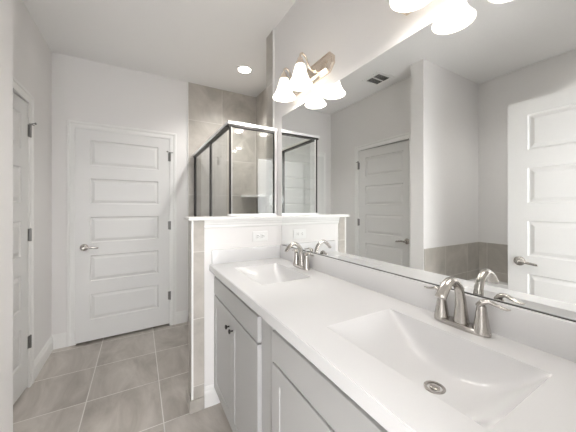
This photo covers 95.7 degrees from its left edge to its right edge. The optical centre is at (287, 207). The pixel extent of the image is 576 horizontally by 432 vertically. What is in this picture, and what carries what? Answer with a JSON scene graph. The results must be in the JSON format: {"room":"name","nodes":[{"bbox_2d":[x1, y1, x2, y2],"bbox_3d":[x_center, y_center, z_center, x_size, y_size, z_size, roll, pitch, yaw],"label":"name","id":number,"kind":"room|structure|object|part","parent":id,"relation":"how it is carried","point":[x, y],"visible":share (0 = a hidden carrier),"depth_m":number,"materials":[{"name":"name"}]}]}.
{"room":"bathroom","nodes":[
{"label":"bathroom","id":0,"kind":"room"},
{"bbox_2d":[0,0,12,431],"bbox_3d":[-1.726,-0.060,0.842,1.161,2.720,0.136,0,0,-30],"label":"wall","id":1,"kind":"structure","parent":0,"point":[6,6],"depth_m":1.13,"materials":[{"name":"paint"}]},
{"bbox_2d":[13,0,51,387],"bbox_3d":[-1.888,-0.060,1.683,0.220,2.720,1.484,0,0,-30],"label":"wall","id":2,"kind":"structure","parent":0,"point":[32,56],"depth_m":2.09,"materials":[{"name":"paint"}]},
{"bbox_2d":[13,76,33,387],"bbox_3d":[-1.675,0.241,1.550,0.018,2.117,0.889,0,0,-30],"label":"trim","id":3,"kind":"structure","parent":2,"relation":"attached to","point":[18,87],"depth_m":1.90,"materials":[{"name":"paint"}]},
{"bbox_2d":[13,92,36,404],"bbox_3d":[-1.699,0.267,1.555,0.097,2.023,0.792,0,0,-26],"label":"door","id":4,"kind":"structure","parent":2,"relation":"in","point":[22,129],"depth_m":1.78,"materials":[{"name":"paint"}]},
{"bbox_2d":[34,335,52,380],"bbox_3d":[-2.028,1.234,2.163,0.014,0.132,0.512,0,0,-30],"label":"baseboard","id":5,"kind":"structure","parent":2,"relation":"attached to","point":[42,357],"depth_m":2.14,"materials":[{"name":"paint"}]},
{"bbox_2d":[13,321,232,431],"bbox_3d":[-0.623,1.350,0.877,3.110,0.100,4.540,0,0,-30],"label":"floor","id":6,"kind":"structure","parent":0,"point":[134,381],"depth_m":1.85,"materials":[{"name":"tile"}]},
{"bbox_2d":[214,276,270,431],"bbox_3d":[-0.078,0.858,1.487,0.531,0.884,0.817,0,0,-30],"label":"vanity cabinet","id":7,"kind":"object","parent":6,"relation":"on","point":[242,338],"visible":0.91,"depth_m":1.27,"materials":[{"name":"paint"}]},
{"bbox_3d":[-0.390,0.883,1.566,0.019,0.610,0.362,0,0,-30],"label":"cabinet door","id":8,"kind":"part","parent":7,"relation":"part of","materials":[{"name":"paint"}]},
{"bbox_3d":[-0.299,0.513,1.408,0.019,0.110,0.726,0,0,-30],"label":"drawer","id":9,"kind":"part","parent":7,"relation":"part of","materials":[{"name":"paint"}]},
{"bbox_3d":[-0.209,0.883,1.250,0.019,0.610,0.362,0,0,-30],"label":"cabinet door","id":10,"kind":"part","parent":7,"relation":"part of","materials":[{"name":"paint"}]},
{"bbox_2d":[271,327,387,431],"bbox_3d":[0.346,0.858,0.745,0.531,0.884,0.889,0,0,-30],"label":"vanity cabinet","id":11,"kind":"object","parent":6,"relation":"on","point":[303,398],"visible":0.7,"depth_m":0.78,"materials":[{"name":"paint"}]},
{"bbox_3d":[0.046,0.883,0.804,0.019,0.610,0.394,0,0,-30],"label":"cabinet door","id":12,"kind":"part","parent":11,"relation":"part of","materials":[{"name":"paint"}]},
{"bbox_2d":[209,245,575,431],"bbox_3d":[0.143,0.386,1.096,0.537,0.208,1.717,0,0,-30],"label":"countertop","id":13,"kind":"structure","parent":11,"relation":"on","point":[374,334],"depth_m":0.74,"materials":[{"name":"stone"}]},
{"bbox_2d":[235,263,310,284],"bbox_3d":[-0.102,0.432,1.503,0.295,0.114,0.420,0,0,-30],"label":"sink basin","id":14,"kind":"object","parent":13,"relation":"in","point":[266,273],"depth_m":1.63,"materials":[{"name":"white ceramic"}]},
{"bbox_2d":[284,242,313,269],"bbox_3d":[0.045,0.293,1.595,0.145,0.163,0.249,0,0,-30],"label":"sink faucet","id":15,"kind":"object","parent":13,"relation":"on","point":[301,261],"visible":1,"depth_m":1.60,"materials":[{"name":"silver metal"}]},
{"bbox_3d":[0.043,0.289,1.594,0.142,0.154,0.047,0,0,-30],"label":"spout","id":16,"kind":"part","parent":15,"relation":"part of","materials":[{"name":"silver metal"}]},
{"bbox_3d":[0.053,0.327,1.667,0.047,0.080,0.047,0,0,-30],"label":"handle","id":17,"kind":"part","parent":15,"relation":"part of","materials":[{"name":"silver metal"}]},
{"bbox_3d":[0.082,0.367,1.616,0.052,0.015,0.164,0,0,-30],"label":"plate","id":18,"kind":"part","parent":15,"relation":"part of","materials":[{"name":"silver metal"}]},
{"bbox_3d":[0.111,0.327,1.566,0.047,0.080,0.047,0,0,-30],"label":"handle","id":19,"kind":"part","parent":15,"relation":"part of","materials":[{"name":"silver metal"}]},
{"bbox_2d":[326,308,552,429],"bbox_3d":[0.356,0.432,0.702,0.295,0.114,0.440,0,0,-30],"label":"sink basin","id":20,"kind":"object","parent":13,"relation":"in","point":[488,387],"depth_m":0.72,"materials":[{"name":"white ceramic"}]},
{"bbox_2d":[424,276,510,337],"bbox_3d":[0.504,0.293,0.796,0.145,0.163,0.249,0,0,-30],"label":"sink faucet","id":21,"kind":"object","parent":13,"relation":"on","point":[459,320],"visible":1,"depth_m":0.79,"materials":[{"name":"silver metal"}]},
{"bbox_3d":[0.504,0.283,0.893,0.025,0.030,0.081,0,0,-14],"label":"lever","id":22,"kind":"part","parent":21,"relation":"part of","materials":[{"name":"silver metal"}]},
{"bbox_3d":[0.512,0.327,0.868,0.047,0.080,0.047,0,0,-30],"label":"handle","id":23,"kind":"part","parent":21,"relation":"part of","materials":[{"name":"silver metal"}]},
{"bbox_3d":[0.503,0.289,0.796,0.142,0.154,0.047,0,0,-30],"label":"spout","id":24,"kind":"part","parent":21,"relation":"part of","materials":[{"name":"silver metal"}]},
{"bbox_3d":[0.541,0.367,0.818,0.052,0.015,0.164,0,0,-30],"label":"plate","id":25,"kind":"part","parent":21,"relation":"part of","materials":[{"name":"silver metal"}]},
{"bbox_3d":[0.570,0.327,0.767,0.047,0.080,0.047,0,0,-30],"label":"handle","id":26,"kind":"part","parent":21,"relation":"part of","materials":[{"name":"silver metal"}]},
{"bbox_3d":[0.587,0.283,0.748,0.081,0.030,0.025,0,0,45],"label":"lever","id":27,"kind":"part","parent":21,"relation":"part of","materials":[{"name":"silver metal"}]},
{"bbox_3d":[-0.759,1.245,2.446,0.138,0.110,1.264,0,0,-30],"label":"trim","id":28,"kind":"structure","parent":6,"relation":"on","visible":0},
{"bbox_2d":[193,120,277,216],"bbox_3d":[-0.598,0.292,2.487,0.426,1.796,1.351,0,0,-30],"label":"shower enclosure","id":29,"kind":"object","parent":28,"relation":"on","point":[228,125],"visible":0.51,"depth_m":2.00,"materials":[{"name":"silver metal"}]},
{"bbox_3d":[-0.693,0.301,2.340,0.020,1.746,0.020,0,0,-30],"label":"post","id":30,"kind":"part","parent":29,"relation":"part of","materials":[{"name":"brown metal"}]},
{"bbox_3d":[-0.408,-0.261,1.840,0.015,0.618,0.016,0,0,-30],"label":"corner post","id":31,"kind":"part","parent":29,"relation":"part of","materials":[{"name":"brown metal"}]},
{"bbox_2d":[52,52,255,334],"bbox_3d":[-1.334,-0.060,2.965,2.270,2.720,0.208,0,0,-30],"label":"wall","id":32,"kind":"structure","parent":0,"point":[84,90],"depth_m":2.88,"materials":[{"name":"paint"}]},
{"bbox_2d":[52,310,186,349],"bbox_3d":[-1.650,1.234,2.666,1.170,0.132,0.014,0,0,-30],"label":"baseboard","id":33,"kind":"structure","parent":32,"relation":"attached to","point":[59,340],"depth_m":2.42,"materials":[{"name":"paint"}]},
{"bbox_2d":[67,119,175,346],"bbox_3d":[-1.653,0.241,2.662,0.943,2.117,0.018,0,0,-30],"label":"trim","id":34,"kind":"structure","parent":32,"relation":"attached to","point":[71,124],"depth_m":2.49,"materials":[{"name":"paint"}]},
{"bbox_2d":[75,127,172,343],"bbox_3d":[-1.625,0.267,2.647,0.846,2.023,0.097,0,0,-32],"label":"door","id":35,"kind":"structure","parent":32,"relation":"in","point":[123,225],"depth_m":2.62,"materials":[{"name":"paint"}]},
{"bbox_3d":[-1.881,0.382,2.463,0.148,0.066,0.064,0,0,-30],"label":"lever handle","id":36,"kind":"part","parent":35,"relation":"part of","materials":[{"name":"silver metal"}]},
{"bbox_2d":[23,0,295,96],"bbox_3d":[-0.623,-1.470,0.877,3.110,0.100,4.540,0,0,-30],"label":"ceiling","id":37,"kind":"structure","parent":0,"point":[201,42],"depth_m":2.13,"materials":[{"name":"paint"}]},
{"bbox_2d":[236,65,252,74],"bbox_3d":[-0.449,-1.416,2.688,0.180,0.008,0.180,0,0,-30],"label":"recessed light","id":38,"kind":"object","parent":37,"relation":"in","point":[242,69],"visible":1,"depth_m":2.68,"materials":[{"name":"paint"}]},
{"bbox_2d":[189,221,190,395],"bbox_3d":[-0.639,0.694,1.713,0.008,1.213,0.128,0,0,-30],"label":"tiled wall","id":39,"kind":"structure","parent":0,"point":[189,221],"depth_m":1.70,"materials":[{"name":"grey tile"}]},
{"bbox_2d":[186,388,204,413],"bbox_3d":[-0.610,1.260,1.714,0.091,0.080,0.138,0,0,-30],"label":"trim","id":40,"kind":"structure","parent":39,"relation":"attached to","point":[198,404],"depth_m":1.66,"materials":[{"name":"tile"}]},
{"bbox_2d":[203,220,280,408],"bbox_3d":[-0.353,0.693,1.864,0.638,1.215,0.134,0,0,-30],"label":"wall","id":41,"kind":"structure","parent":0,"point":[238,237],"depth_m":1.72,"materials":[{"name":"paint"}]},
{"bbox_2d":[193,221,203,399],"bbox_3d":[-0.573,0.694,1.672,0.067,1.213,0.008,0,0,-30],"label":"tiled wall","id":42,"kind":"structure","parent":41,"relation":"attached to","point":[198,226],"depth_m":1.67,"materials":[{"name":"beige tile"}]},
{"bbox_2d":[184,215,282,228],"bbox_3d":[-0.369,0.102,1.859,0.670,0.075,0.178,0,0,-30],"label":"trim","id":43,"kind":"structure","parent":41,"relation":"attached to","point":[210,222],"depth_m":1.80,"materials":[{"name":"paint"}]},
{"bbox_2d":[253,231,267,241],"bbox_3d":[-0.201,0.210,1.885,0.116,0.072,0.008,0,0,-30],"label":"wall outlet","id":44,"kind":"object","parent":41,"relation":"attached to","point":[257,235],"visible":1,"depth_m":1.89,"materials":[{"name":"white plastic"}]},
{"bbox_2d":[256,0,465,243],"bbox_3d":[0.278,-0.060,1.910,0.520,2.720,3.240,0,0,-30],"label":"wall","id":45,"kind":"structure","parent":0,"point":[356,32],"depth_m":1.56,"materials":[{"name":"paint"}]},
{"bbox_2d":[187,29,274,400],"bbox_3d":[-0.677,-0.060,2.417,0.650,2.720,1.411,0,0,-30],"label":"trim","id":46,"kind":"structure","parent":45,"relation":"attached to","point":[273,29],"depth_m":2.07,"materials":[{"name":"paint"}]},
{"bbox_2d":[241,195,265,196],"bbox_3d":[-0.429,-0.138,3.190,0.204,0.025,0.299,0,0,-30],"label":"corner shelf","id":47,"kind":"object","parent":45,"relation":"attached to","point":[241,195],"visible":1,"depth_m":3.15,"materials":[{"name":"stone"}]},
{"bbox_2d":[273,51,334,101],"bbox_3d":[0.046,-0.800,1.601,0.204,0.197,0.500,0,0,-30],"label":"vanity light","id":48,"kind":"object","parent":45,"relation":"attached to","point":[302,79],"visible":1,"depth_m":1.54,"materials":[{"name":"white glass"}]},
{"bbox_3d":[-0.025,-0.765,1.671,0.149,0.127,0.149,0,0,-30],"label":"lamp shade","id":49,"kind":"part","parent":48,"relation":"part of","materials":[{"name":"white glass"}]},
{"bbox_3d":[0.070,-0.765,1.504,0.149,0.127,0.149,0,0,-30],"label":"lamp shade","id":50,"kind":"part","parent":48,"relation":"part of","materials":[{"name":"white glass"}]},
{"bbox_3d":[0.116,-0.850,1.531,0.116,0.098,0.032,0,0,-30],"label":"arm","id":51,"kind":"part","parent":48,"relation":"part of","materials":[{"name":"silver metal"}]},
{"bbox_2d":[389,0,430,15],"bbox_3d":[0.496,-0.813,0.816,0.204,0.197,0.500,0,0,-30],"label":"vanity light","id":52,"kind":"object","parent":45,"relation":"attached to","point":[405,7],"visible":1,"depth_m":0.94,"materials":[{"name":"white glass"}]},
{"bbox_2d":[280,245,575,362],"bbox_3d":[0.366,0.329,1.223,0.023,0.094,1.716,0,0,-30],"label":"backsplash","id":53,"kind":"structure","parent":45,"relation":"attached to","point":[553,335],"depth_m":0.82,"materials":[{"name":"stone"}]},
{"bbox_2d":[281,0,575,321],"bbox_3d":[0.370,-0.197,1.232,0.009,0.962,1.672,0,0,-30],"label":"wall mirror","id":54,"kind":"object","parent":45,"relation":"attached to","point":[451,151],"visible":0.94,"depth_m":0.88,"materials":[{"name":"silver mirror"}]}
]}

